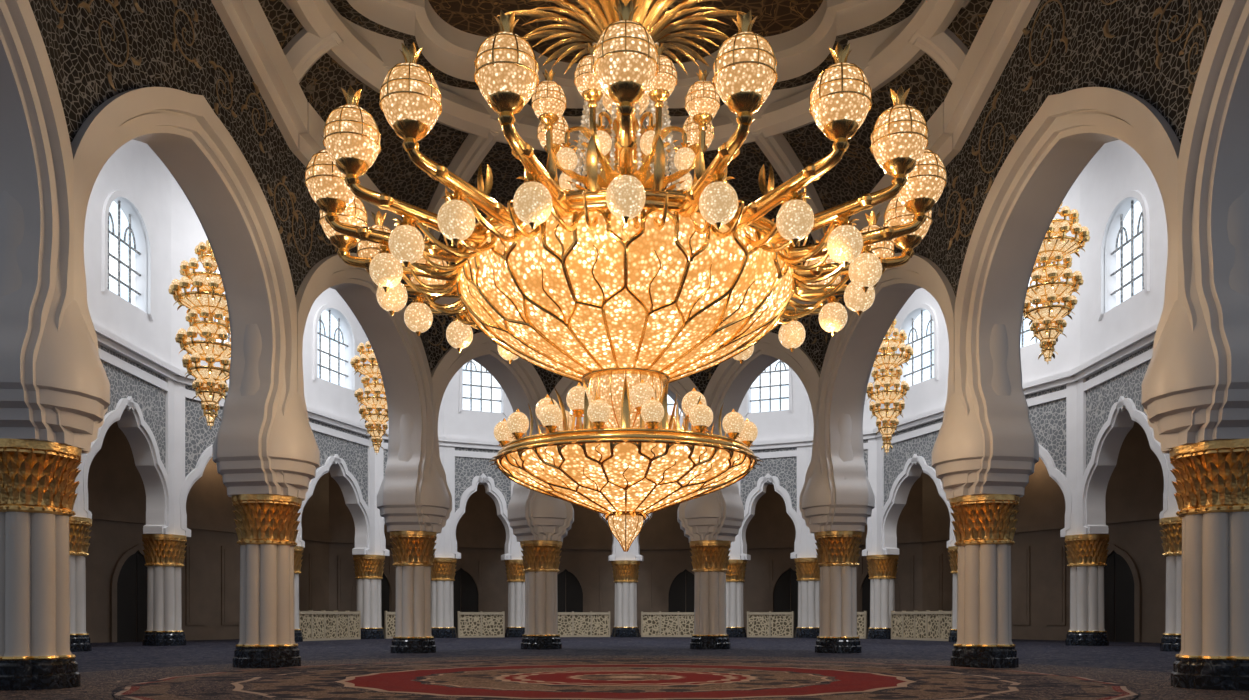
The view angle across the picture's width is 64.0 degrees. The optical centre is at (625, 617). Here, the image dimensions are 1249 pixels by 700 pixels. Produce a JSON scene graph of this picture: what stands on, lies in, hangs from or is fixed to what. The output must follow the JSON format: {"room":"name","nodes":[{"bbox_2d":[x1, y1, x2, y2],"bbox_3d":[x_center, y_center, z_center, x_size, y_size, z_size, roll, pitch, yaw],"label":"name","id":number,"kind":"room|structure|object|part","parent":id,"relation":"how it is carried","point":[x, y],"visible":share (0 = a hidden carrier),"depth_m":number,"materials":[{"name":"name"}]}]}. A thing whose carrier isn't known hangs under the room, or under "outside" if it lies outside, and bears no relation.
{"room":"mosque","nodes":[
{"label":"mosque","id":0,"kind":"room"},
{"bbox_2d":[0,0,73,445],"bbox_3d":[-12.479,-12.250,16.643,2.350,17.100,10.768,0,0,-3],"label":"arch","id":1,"kind":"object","parent":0,"point":[37,162],"depth_m":20.61,"materials":[{"name":"beige paint"}]},
{"bbox_2d":[73,477,76,516],"bbox_3d":[-25.225,-15.000,38.997,1.550,21.000,12.002,0,0,1],"label":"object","id":2,"kind":"structure","parent":0,"point":[75,503],"depth_m":44.85,"materials":[{"name":"paint"}]},
{"bbox_2d":[77,140,179,533],"bbox_3d":[-25.075,-15.000,49.798,1.650,21.000,9.616,0,0,0],"label":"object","id":3,"kind":"structure","parent":0,"point":[134,342],"depth_m":51.45,"materials":[{"name":"paint"}]},
{"bbox_2d":[107,200,140,305],"bbox_3d":[-25.370,-18.295,49.801,0.360,4.990,4.200,0,0,1],"label":"window","id":4,"kind":"structure","parent":3,"relation":"in","point":[121,238],"depth_m":50.43,"materials":[{"name":"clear glass"}]},
{"bbox_2d":[85,421,214,642],"bbox_3d":[-31.096,-5.750,63.334,0.600,14.500,12.147,0,0,25],"label":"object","id":5,"kind":"structure","parent":0,"point":[116,570],"depth_m":62.67,"materials":[{"name":"paint"}]},
{"bbox_2d":[64,0,306,496],"bbox_3d":[-11.789,-12.250,26.239,2.350,17.100,10.074,0,0,11],"label":"arch","id":6,"kind":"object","parent":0,"point":[210,87],"depth_m":27.53,"materials":[{"name":"beige paint"}]},
{"bbox_2d":[281,0,970,150],"bbox_3d":[0.000,-18.975,28.500,20.300,3.050,20.300,0,0,0],"label":"ceiling","id":7,"kind":"structure","parent":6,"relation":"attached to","point":[878,33],"depth_m":33.50,"materials":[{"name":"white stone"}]},
{"bbox_2d":[283,28,968,242],"bbox_3d":[0.000,-17.439,29.985,26.626,6.978,37.681,0,0,0],"label":"ceiling","id":8,"kind":"structure","parent":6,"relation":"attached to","point":[305,49],"depth_m":36.49,"materials":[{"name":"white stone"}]},
{"bbox_2d":[171,174,230,536],"bbox_3d":[-23.190,-15.000,58.730,1.550,21.000,9.179,0,0,24],"label":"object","id":9,"kind":"structure","parent":0,"point":[194,440],"depth_m":55.25,"materials":[{"name":"paint"}]},
{"bbox_2d":[213,267,230,342],"bbox_3d":[-23.460,-18.295,58.848,0.360,4.990,4.200,0,0,24],"label":"window","id":10,"kind":"structure","parent":9,"relation":"in","point":[215,271],"depth_m":58.47,"materials":[{"name":"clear glass"}]},
{"bbox_2d":[213,462,330,639],"bbox_3d":[-26.085,-5.750,74.142,0.600,14.500,11.685,0,0,24],"label":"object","id":11,"kind":"structure","parent":0,"point":[314,575],"depth_m":70.58,"materials":[{"name":"paint"}]},
{"bbox_2d":[296,288,374,554],"bbox_3d":[-19.834,-15.000,67.445,1.550,21.000,9.487,0,0,18],"label":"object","id":12,"kind":"structure","parent":0,"point":[337,428],"depth_m":68.44,"materials":[{"name":"paint"}]},
{"bbox_2d":[318,310,347,386],"bbox_3d":[-20.114,-18.295,67.538,0.360,4.990,4.200,0,0,18],"label":"window","id":13,"kind":"structure","parent":12,"relation":"in","point":[331,346],"depth_m":67.81,"materials":[{"name":"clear glass"}]},
{"bbox_2d":[287,102,434,531],"bbox_3d":[-9.970,-9.750,36.901,2.350,12.100,12.886,0,0,8],"label":"arch","id":14,"kind":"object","parent":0,"point":[402,356],"depth_m":39.22,"materials":[{"name":"beige paint"}]},
{"bbox_2d":[329,472,395,633],"bbox_3d":[-20.668,-5.750,81.638,6.304,14.500,4.753,0,0,0],"label":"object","id":15,"kind":"structure","parent":0,"point":[342,581],"depth_m":80.12,"materials":[{"name":"paint"}]},
{"bbox_2d":[373,379,446,557],"bbox_3d":[-16.094,-15.000,73.611,5.780,21.000,1.550,0,0,-37],"label":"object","id":16,"kind":"structure","parent":0,"point":[381,457],"depth_m":72.06,"materials":[{"name":"paint"}]},
{"bbox_2d":[453,484,504,632],"bbox_3d":[-14.103,-5.750,85.301,7.372,14.500,3.591,0,0,0],"label":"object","id":17,"kind":"structure","parent":0,"point":[479,583],"depth_m":85.80,"materials":[{"name":"paint"}]},
{"bbox_2d":[444,366,520,559],"bbox_3d":[-11.029,-15.000,76.590,6.133,21.000,1.550,0,0,-24],"label":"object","id":18,"kind":"structure","parent":0,"point":[471,443],"depth_m":75.87,"materials":[{"name":"paint"}]},
{"bbox_2d":[462,360,500,412],"bbox_3d":[-11.149,-18.067,76.860,3.189,4.535,0.360,0,0,-24],"label":"window","id":19,"kind":"structure","parent":18,"relation":"in","point":[481,390],"depth_m":76.90,"materials":[{"name":"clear glass"}]},
{"bbox_2d":[427,297,552,541],"bbox_3d":[-6.601,-9.350,45.700,2.350,11.300,7.503,0,0,44],"label":"arch","id":20,"kind":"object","parent":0,"point":[524,383],"depth_m":45.97,"materials":[{"name":"beige paint"}]},
{"bbox_2d":[505,503,614,634],"bbox_3d":[-5.260,-5.750,87.463,10.568,14.500,1.868,0,0,0],"label":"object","id":21,"kind":"structure","parent":0,"point":[585,579],"depth_m":87.54,"materials":[{"name":"paint"}]},
{"bbox_2d":[521,417,625,560],"bbox_3d":[-4.129,-15.000,78.326,8.360,21.000,1.550,0,0,-7],"label":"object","id":22,"kind":"structure","parent":0,"point":[618,553],"depth_m":78.34,"materials":[{"name":"paint"}]},
{"bbox_2d":[0,635,1248,699],"bbox_3d":[0.000,1.650,45.000,90.000,0.300,110.000,0,0,0],"label":"floor","id":23,"kind":"structure","parent":0,"point":[109,666],"depth_m":38.93,"materials":[{"name":"blue carpet"}]},
{"bbox_2d":[0,438,81,690],"bbox_3d":[-12.900,-1.100,21.600,2.060,5.200,2.060,0,0,-11],"label":"marble column","id":24,"kind":"structure","parent":23,"relation":"on","point":[38,486],"depth_m":21.01,"materials":[{"name":"white stone"}]},
{"bbox_2d":[0,190,109,442],"bbox_3d":[-12.900,-6.600,21.600,3.120,5.800,3.120,0,0,0],"label":"pier","id":25,"kind":"object","parent":24,"relation":"on","point":[71,377],"visible":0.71,"depth_m":20.88,"materials":[{"name":"beige paint"}]},
{"bbox_2d":[69,516,91,651],"bbox_3d":[-25.300,-1.500,45.000,2.260,6.000,2.260,0,0,22],"label":"marble column","id":26,"kind":"structure","parent":23,"relation":"on","point":[79,527],"depth_m":44.73,"materials":[{"name":"white stone"}]},
{"bbox_2d":[142,534,186,645],"bbox_3d":[-25.200,-1.500,54.600,2.260,6.000,2.260,0,0,22],"label":"marble column","id":27,"kind":"structure","parent":23,"relation":"on","point":[164,557],"depth_m":53.89,"materials":[{"name":"white stone"}]},
{"bbox_2d":[231,494,301,667],"bbox_3d":[-11.050,-1.100,30.800,2.018,5.200,2.018,0,0,-45],"label":"marble column","id":28,"kind":"structure","parent":23,"relation":"on","point":[267,524],"depth_m":30.11,"materials":[{"name":"white stone"}]},
{"bbox_2d":[213,324,319,494],"bbox_3d":[-11.050,-6.600,30.800,3.120,5.800,3.120,0,0,0],"label":"pier","id":29,"kind":"object","parent":28,"relation":"on","point":[293,450],"visible":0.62,"depth_m":29.95,"materials":[{"name":"beige paint"}]},
{"bbox_2d":[294,546,303,641],"bbox_3d":[-21.500,-1.500,63.000,2.260,6.000,2.260,0,0,22],"label":"marble column","id":30,"kind":"structure","parent":23,"relation":"on","point":[298,550],"depth_m":62.76,"materials":[{"name":"white stone"}]},
{"bbox_2d":[299,610,360,640],"bbox_3d":[-20.000,0.490,67.500,0.280,2.020,7.007,0,0,18],"label":"screen","id":31,"kind":"object","parent":23,"relation":"on","point":[322,625],"visible":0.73,"depth_m":67.38,"materials":[{"name":"stone"}]},
{"bbox_2d":[353,555,384,638],"bbox_3d":[-18.500,-1.500,72.000,2.260,6.000,2.260,0,0,22],"label":"marble column","id":32,"kind":"structure","parent":23,"relation":"on","point":[368,571],"depth_m":71.29,"materials":[{"name":"white stone"}]},
{"bbox_2d":[385,611,395,638],"bbox_3d":[-16.200,0.490,73.750,3.300,2.020,0.280,0,0,-37],"label":"screen","id":33,"kind":"object","parent":23,"relation":"on","point":[389,616],"visible":0.33,"depth_m":72.89,"materials":[{"name":"stone"}]},
{"bbox_2d":[390,531,436,652],"bbox_3d":[-9.200,-1.100,43.300,2.018,5.200,2.018,0,0,-13],"label":"marble column","id":34,"kind":"structure","parent":23,"relation":"on","point":[413,552],"depth_m":42.61,"materials":[{"name":"white stone"}]},
{"bbox_2d":[377,413,448,524],"bbox_3d":[-9.200,-6.600,43.300,3.120,5.800,3.120,0,0,0],"label":"pier","id":35,"kind":"object","parent":34,"relation":"on","point":[434,494],"visible":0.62,"depth_m":42.44,"materials":[{"name":"white stone"}]},
{"bbox_2d":[431,558,456,637],"bbox_3d":[-13.900,-1.500,75.500,2.260,6.000,2.260,0,0,22],"label":"marble column","id":36,"kind":"structure","parent":23,"relation":"on","point":[443,573],"depth_m":74.79,"materials":[{"name":"white stone"}]},
{"bbox_2d":[457,611,504,637],"bbox_3d":[-11.100,0.490,76.750,3.653,2.020,0.280,0,0,-24],"label":"screen","id":37,"kind":"object","parent":23,"relation":"on","point":[480,624],"visible":1,"depth_m":76.64,"materials":[{"name":"stone"}]},
{"bbox_2d":[505,559,524,636],"bbox_3d":[-8.300,-1.500,78.000,2.260,6.000,2.260,0,0,22],"label":"marble column","id":38,"kind":"structure","parent":23,"relation":"on","point":[515,574],"depth_m":77.20,"materials":[{"name":"white stone"}]},
{"bbox_2d":[520,540,561,649],"bbox_3d":[-4.100,-1.100,48.500,2.018,5.200,2.018,0,0,22],"label":"marble column","id":39,"kind":"structure","parent":23,"relation":"on","point":[541,558],"depth_m":47.85,"materials":[{"name":"white stone"}]},
{"bbox_2d":[516,432,570,533],"bbox_3d":[-4.100,-6.600,48.500,3.120,5.800,3.120,0,0,0],"label":"pier","id":40,"kind":"object","parent":39,"relation":"on","point":[549,512],"visible":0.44,"depth_m":47.17,"materials":[{"name":"white stone"}]},
{"bbox_2d":[558,611,609,636],"bbox_3d":[-4.150,0.490,78.500,5.880,2.020,0.280,0,0,-7],"label":"screen","id":41,"kind":"object","parent":23,"relation":"on","point":[570,624],"visible":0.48,"depth_m":78.53,"materials":[{"name":"stone"}]},
{"bbox_2d":[611,560,639,636],"bbox_3d":[0.000,-1.500,79.000,2.307,6.000,2.307,0,0,0],"label":"marble column","id":42,"kind":"structure","parent":23,"relation":"on","point":[625,572],"depth_m":78.28,"materials":[{"name":"white stone"}]},
{"bbox_2d":[112,659,1139,699],"bbox_3d":[0.000,1.482,24.800,22.700,0.035,22.700,0,0,0],"label":"rug","id":43,"kind":"object","parent":23,"relation":"on","point":[508,679],"visible":1,"depth_m":22.35,"materials":[{"name":"carpet"}]},
{"bbox_2d":[641,611,693,636],"bbox_3d":[4.150,0.490,78.500,5.880,2.020,0.280,0,0,7],"label":"screen","id":44,"kind":"object","parent":23,"relation":"on","point":[653,624],"visible":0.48,"depth_m":78.53,"materials":[{"name":"stone"}]},
{"bbox_2d":[689,540,730,649],"bbox_3d":[4.100,-1.100,48.500,2.060,5.200,2.060,0,0,33],"label":"marble column","id":45,"kind":"structure","parent":23,"relation":"on","point":[710,558],"depth_m":47.82,"materials":[{"name":"white stone"}]},
{"bbox_2d":[685,432,735,534],"bbox_3d":[4.100,-6.600,48.500,3.120,5.800,3.120,0,0,0],"label":"pier","id":46,"kind":"object","parent":45,"relation":"on","point":[702,512],"visible":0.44,"depth_m":47.17,"materials":[{"name":"white stone"}]},
{"bbox_2d":[726,559,746,636],"bbox_3d":[8.300,-1.500,78.000,2.260,6.000,2.260,0,0,22],"label":"marble column","id":47,"kind":"structure","parent":23,"relation":"on","point":[735,576],"depth_m":77.20,"materials":[{"name":"white stone"}]},
{"bbox_2d":[747,611,793,637],"bbox_3d":[11.100,0.490,76.750,3.653,2.020,0.280,0,0,24],"label":"screen","id":48,"kind":"object","parent":23,"relation":"on","point":[769,624],"visible":1,"depth_m":76.64,"materials":[{"name":"stone"}]},
{"bbox_2d":[794,558,819,637],"bbox_3d":[13.900,-1.500,75.500,2.260,6.000,2.260,0,0,22],"label":"marble column","id":49,"kind":"structure","parent":23,"relation":"on","point":[808,572],"depth_m":74.79,"materials":[{"name":"white stone"}]},
{"bbox_2d":[814,531,861,652],"bbox_3d":[9.200,-1.100,43.300,2.018,5.200,2.018,0,0,43],"label":"marble column","id":50,"kind":"structure","parent":23,"relation":"on","point":[837,551],"depth_m":42.61,"materials":[{"name":"white stone"}]},
{"bbox_2d":[802,413,874,528],"bbox_3d":[9.200,-6.600,43.300,3.120,5.800,3.120,0,0,0],"label":"pier","id":51,"kind":"object","parent":50,"relation":"on","point":[816,499],"visible":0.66,"depth_m":42.44,"materials":[{"name":"white stone"}]},
{"bbox_2d":[857,611,866,638],"bbox_3d":[16.200,0.490,73.750,3.300,2.020,0.280,0,0,37],"label":"screen","id":52,"kind":"object","parent":23,"relation":"on","point":[861,616],"visible":0.34,"depth_m":72.86,"materials":[{"name":"stone"}]},
{"bbox_2d":[866,555,898,638],"bbox_3d":[18.500,-1.500,72.000,2.260,6.000,2.260,0,0,22],"label":"marble column","id":53,"kind":"structure","parent":23,"relation":"on","point":[882,572],"depth_m":71.28,"materials":[{"name":"white stone"}]},
{"bbox_2d":[891,610,951,640],"bbox_3d":[20.000,0.490,67.500,0.280,2.020,7.007,0,0,-18],"label":"screen","id":54,"kind":"object","parent":23,"relation":"on","point":[928,625],"visible":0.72,"depth_m":67.43,"materials":[{"name":"stone"}]},
{"bbox_2d":[948,546,957,641],"bbox_3d":[21.500,-1.500,63.000,2.260,6.000,2.260,0,0,22],"label":"marble column","id":55,"kind":"structure","parent":23,"relation":"on","point":[953,550],"depth_m":62.78,"materials":[{"name":"white stone"}]},
{"bbox_2d":[949,494,1019,667],"bbox_3d":[11.050,-1.100,30.800,2.018,5.200,2.018,0,0,-12],"label":"marble column","id":56,"kind":"structure","parent":23,"relation":"on","point":[984,524],"depth_m":30.13,"materials":[{"name":"white stone"}]},
{"bbox_2d":[932,324,1038,496],"bbox_3d":[11.050,-6.600,30.800,3.120,5.800,3.120,0,0,0],"label":"pier","id":57,"kind":"object","parent":56,"relation":"on","point":[957,450],"visible":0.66,"depth_m":29.95,"materials":[{"name":"beige paint"}]},
{"bbox_2d":[1064,534,1109,645],"bbox_3d":[25.200,-1.500,54.600,2.260,6.000,2.260,0,0,22],"label":"marble column","id":58,"kind":"structure","parent":23,"relation":"on","point":[1087,555],"depth_m":53.89,"materials":[{"name":"white stone"}]},
{"bbox_2d":[1159,516,1181,651],"bbox_3d":[25.300,-1.500,45.000,2.260,6.000,2.260,0,0,22],"label":"marble column","id":59,"kind":"structure","parent":23,"relation":"on","point":[1171,531],"depth_m":44.73,"materials":[{"name":"white stone"}]},
{"bbox_2d":[1169,438,1248,690],"bbox_3d":[12.900,-1.100,21.600,2.018,5.200,2.018,0,0,20],"label":"marble column","id":60,"kind":"structure","parent":23,"relation":"on","point":[1211,485],"depth_m":20.98,"materials":[{"name":"white stone"}]},
{"bbox_2d":[1142,190,1248,449],"bbox_3d":[12.900,-6.600,21.600,3.120,5.800,3.120,0,0,0],"label":"pier","id":61,"kind":"object","parent":60,"relation":"on","point":[1180,376],"visible":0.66,"depth_m":20.91,"materials":[{"name":"beige paint"}]},
{"bbox_2d":[258,0,992,265],"bbox_3d":[0.000,-17.600,30.000,25.800,6.000,37.000,0,0,0],"label":"vault","id":62,"kind":"object","parent":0,"point":[393,172],"visible":0.19,"depth_m":36.92,"materials":[{"name":"paint"}]},
{"bbox_2d":[428,0,822,62],"bbox_3d":[0.000,-25.619,28.500,19.277,10.647,19.200,0,0,0],"label":"ceiling","id":63,"kind":"structure","parent":0,"point":[476,17],"depth_m":33.83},
{"bbox_2d":[305,0,946,551],"bbox_3d":[0.000,-16.072,24.800,15.005,28.856,15.005,0,0,45],"label":"chandelier","id":64,"kind":"object","parent":63,"relation":"hanging from","point":[625,286],"visible":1,"depth_m":22.16,"materials":[{"name":"gold glass"}]},
{"bbox_3d":[0.000,-19.505,24.800,8.360,21.990,8.360,0,0,0],"label":"gold stem and foliage","id":65,"kind":"part","parent":64,"relation":"part of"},
{"bbox_3d":[0.000,-7.873,24.800,6.778,8.196,6.778,0,0,0],"label":"gold frame","id":66,"kind":"part","parent":64,"relation":"part of","materials":[{"name":"gold metal"}]},
{"bbox_2d":[542,370,709,542],"bbox_3d":[-0.070,-9.250,48.325,8.512,11.100,2.350,0,0,0],"label":"arch","id":67,"kind":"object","parent":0,"point":[681,387],"depth_m":47.72,"materials":[{"name":"beige paint"}]},
{"bbox_2d":[626,416,730,560],"bbox_3d":[4.129,-15.000,78.326,8.360,21.000,1.550,0,0,7],"label":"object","id":68,"kind":"structure","parent":0,"point":[633,553],"depth_m":78.34,"materials":[{"name":"paint"}]},
{"bbox_2d":[667,394,682,415],"bbox_3d":[4.164,-18.295,78.619,4.200,4.990,0.360,0,0,7],"label":"window","id":69,"kind":"structure","parent":68,"relation":"in","point":[670,403],"depth_m":78.82,"materials":[{"name":"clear glass"}]},
{"bbox_2d":[637,504,746,634],"bbox_3d":[5.260,-5.750,87.463,10.568,14.500,1.868,0,0,0],"label":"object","id":70,"kind":"structure","parent":0,"point":[665,583],"depth_m":87.56,"materials":[{"name":"paint"}]},
{"bbox_2d":[699,284,824,541],"bbox_3d":[6.494,-9.350,45.809,2.350,11.300,7.914,0,0,-44],"label":"arch","id":71,"kind":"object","parent":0,"point":[728,382],"depth_m":46.21,"materials":[{"name":"beige paint"}]},
{"bbox_2d":[731,367,807,559],"bbox_3d":[11.029,-15.000,76.590,6.133,21.000,1.550,0,0,24],"label":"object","id":72,"kind":"structure","parent":0,"point":[780,443],"depth_m":75.87,"materials":[{"name":"paint"}]},
{"bbox_2d":[750,360,788,412],"bbox_3d":[11.149,-18.067,76.860,3.189,4.535,0.360,0,0,24],"label":"window","id":73,"kind":"structure","parent":72,"relation":"in","point":[770,390],"depth_m":76.92,"materials":[{"name":"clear glass"}]},
{"bbox_2d":[747,484,797,635],"bbox_3d":[14.103,-5.750,85.301,7.372,14.500,3.591,0,0,0],"label":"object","id":74,"kind":"structure","parent":0,"point":[772,583],"depth_m":85.79,"materials":[{"name":"paint"}]},
{"bbox_2d":[805,352,878,557],"bbox_3d":[16.094,-15.000,73.611,5.780,21.000,1.550,0,0,37],"label":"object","id":75,"kind":"structure","parent":0,"point":[869,440],"depth_m":72.05,"materials":[{"name":"paint"}]},
{"bbox_2d":[856,473,921,630],"bbox_3d":[20.668,-5.750,81.638,6.304,14.500,4.753,0,0,0],"label":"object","id":76,"kind":"structure","parent":0,"point":[908,582],"depth_m":80.08,"materials":[{"name":"stone"}]},
{"bbox_2d":[816,102,966,531],"bbox_3d":[9.950,-9.750,37.035,2.350,12.100,13.450,0,0,-8],"label":"arch","id":77,"kind":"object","parent":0,"point":[849,355],"depth_m":39.15,"materials":[{"name":"beige paint"}]},
{"bbox_2d":[873,288,955,554],"bbox_3d":[19.834,-15.000,67.445,1.550,21.000,9.487,0,0,-18],"label":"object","id":78,"kind":"structure","parent":0,"point":[898,469],"depth_m":67.95,"materials":[{"name":"paint"}]},
{"bbox_2d":[903,310,933,385],"bbox_3d":[20.114,-18.295,67.538,0.360,4.990,4.200,0,0,-18],"label":"window","id":79,"kind":"structure","parent":78,"relation":"in","point":[921,334],"depth_m":67.75,"materials":[{"name":"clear glass"}]},
{"bbox_2d":[921,462,1037,639],"bbox_3d":[26.085,-5.750,74.142,0.600,14.500,11.685,0,0,-24],"label":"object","id":80,"kind":"structure","parent":0,"point":[937,579],"depth_m":70.64,"materials":[{"name":"stone"}]},
{"bbox_2d":[1020,175,1079,536],"bbox_3d":[23.190,-15.000,58.730,1.550,21.000,9.179,0,0,-24],"label":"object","id":81,"kind":"structure","parent":0,"point":[1050,389],"depth_m":55.56,"materials":[{"name":"paint"}]},
{"bbox_2d":[1020,265,1041,347],"bbox_3d":[23.460,-18.295,58.848,0.360,4.990,4.200,0,0,-24],"label":"window","id":82,"kind":"structure","parent":81,"relation":"in","point":[1026,334],"depth_m":58.76,"materials":[{"name":"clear glass"}]},
{"bbox_2d":[944,0,1194,496],"bbox_3d":[11.817,-12.250,26.097,2.350,17.100,10.057,0,0,-11],"label":"arch","id":83,"kind":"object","parent":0,"point":[1041,86],"depth_m":27.55,"materials":[{"name":"beige paint"}]},
{"bbox_2d":[1036,422,1165,642],"bbox_3d":[31.096,-5.750,63.334,0.600,14.500,12.147,0,0,-25],"label":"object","id":84,"kind":"structure","parent":0,"point":[1135,570],"depth_m":62.70,"materials":[{"name":"paint"}]},
{"bbox_2d":[1071,140,1173,533],"bbox_3d":[25.075,-15.000,49.798,1.650,21.000,9.616,0,0,0],"label":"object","id":85,"kind":"structure","parent":0,"point":[1116,342],"depth_m":51.45,"materials":[{"name":"paint"}]},
{"bbox_2d":[1110,201,1143,305],"bbox_3d":[25.370,-18.295,49.801,0.360,4.990,4.200,0,0,-1],"label":"window","id":86,"kind":"structure","parent":85,"relation":"in","point":[1129,272],"depth_m":50.38,"materials":[{"name":"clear glass"}]},
{"bbox_2d":[1174,468,1179,516],"bbox_3d":[25.225,-15.000,38.997,1.550,21.000,12.002,0,0,-1],"label":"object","id":87,"kind":"structure","parent":0,"point":[1176,509],"depth_m":44.90,"materials":[{"name":"paint"}]},
{"bbox_2d":[1178,0,1248,445],"bbox_3d":[12.473,-12.250,16.503,2.350,17.100,10.830,0,0,3],"label":"arch","id":88,"kind":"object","parent":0,"point":[1213,159],"depth_m":20.63,"materials":[{"name":"beige paint"}]},
{"bbox_3d":[0.000,-12.950,58.584,68.600,0.300,58.832,0,0,0],"label":"ceiling","id":89,"kind":"structure","parent":0,"visible":0},
{"bbox_2d":[168,240,230,428],"bbox_3d":[-18.684,-15.250,44.996,3.431,13.500,3.448,0,0,15],"label":"chandelier","id":90,"kind":"object","parent":89,"relation":"hanging from","point":[210,385],"visible":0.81,"depth_m":44.32,"materials":[{"name":"gold glass"}]},
{"bbox_2d":[350,341,388,452],"bbox_3d":[-14.210,-15.037,56.990,2.916,11.475,2.930,0,0,-45],"label":"chandelier","id":91,"kind":"object","parent":89,"relation":"hanging from","point":[375,419],"visible":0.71,"depth_m":56.42,"materials":[{"name":"gold glass"}]},
{"bbox_2d":[866,318,913,452],"bbox_3d":[14.893,-15.713,56.993,2.941,12.825,2.940,0,0,0],"label":"chandelier","id":92,"kind":"object","parent":89,"relation":"hanging from","point":[887,361],"visible":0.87,"depth_m":56.45,"materials":[{"name":"gold glass"}]},
{"bbox_2d":[1022,201,1089,363],"bbox_3d":[18.816,-17.375,44.496,3.431,12.150,3.448,0,0,15],"label":"chandelier","id":93,"kind":"object","parent":89,"relation":"hanging from","point":[1056,245],"visible":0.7,"depth_m":43.82,"materials":[{"name":"gold glass"}]}
]}

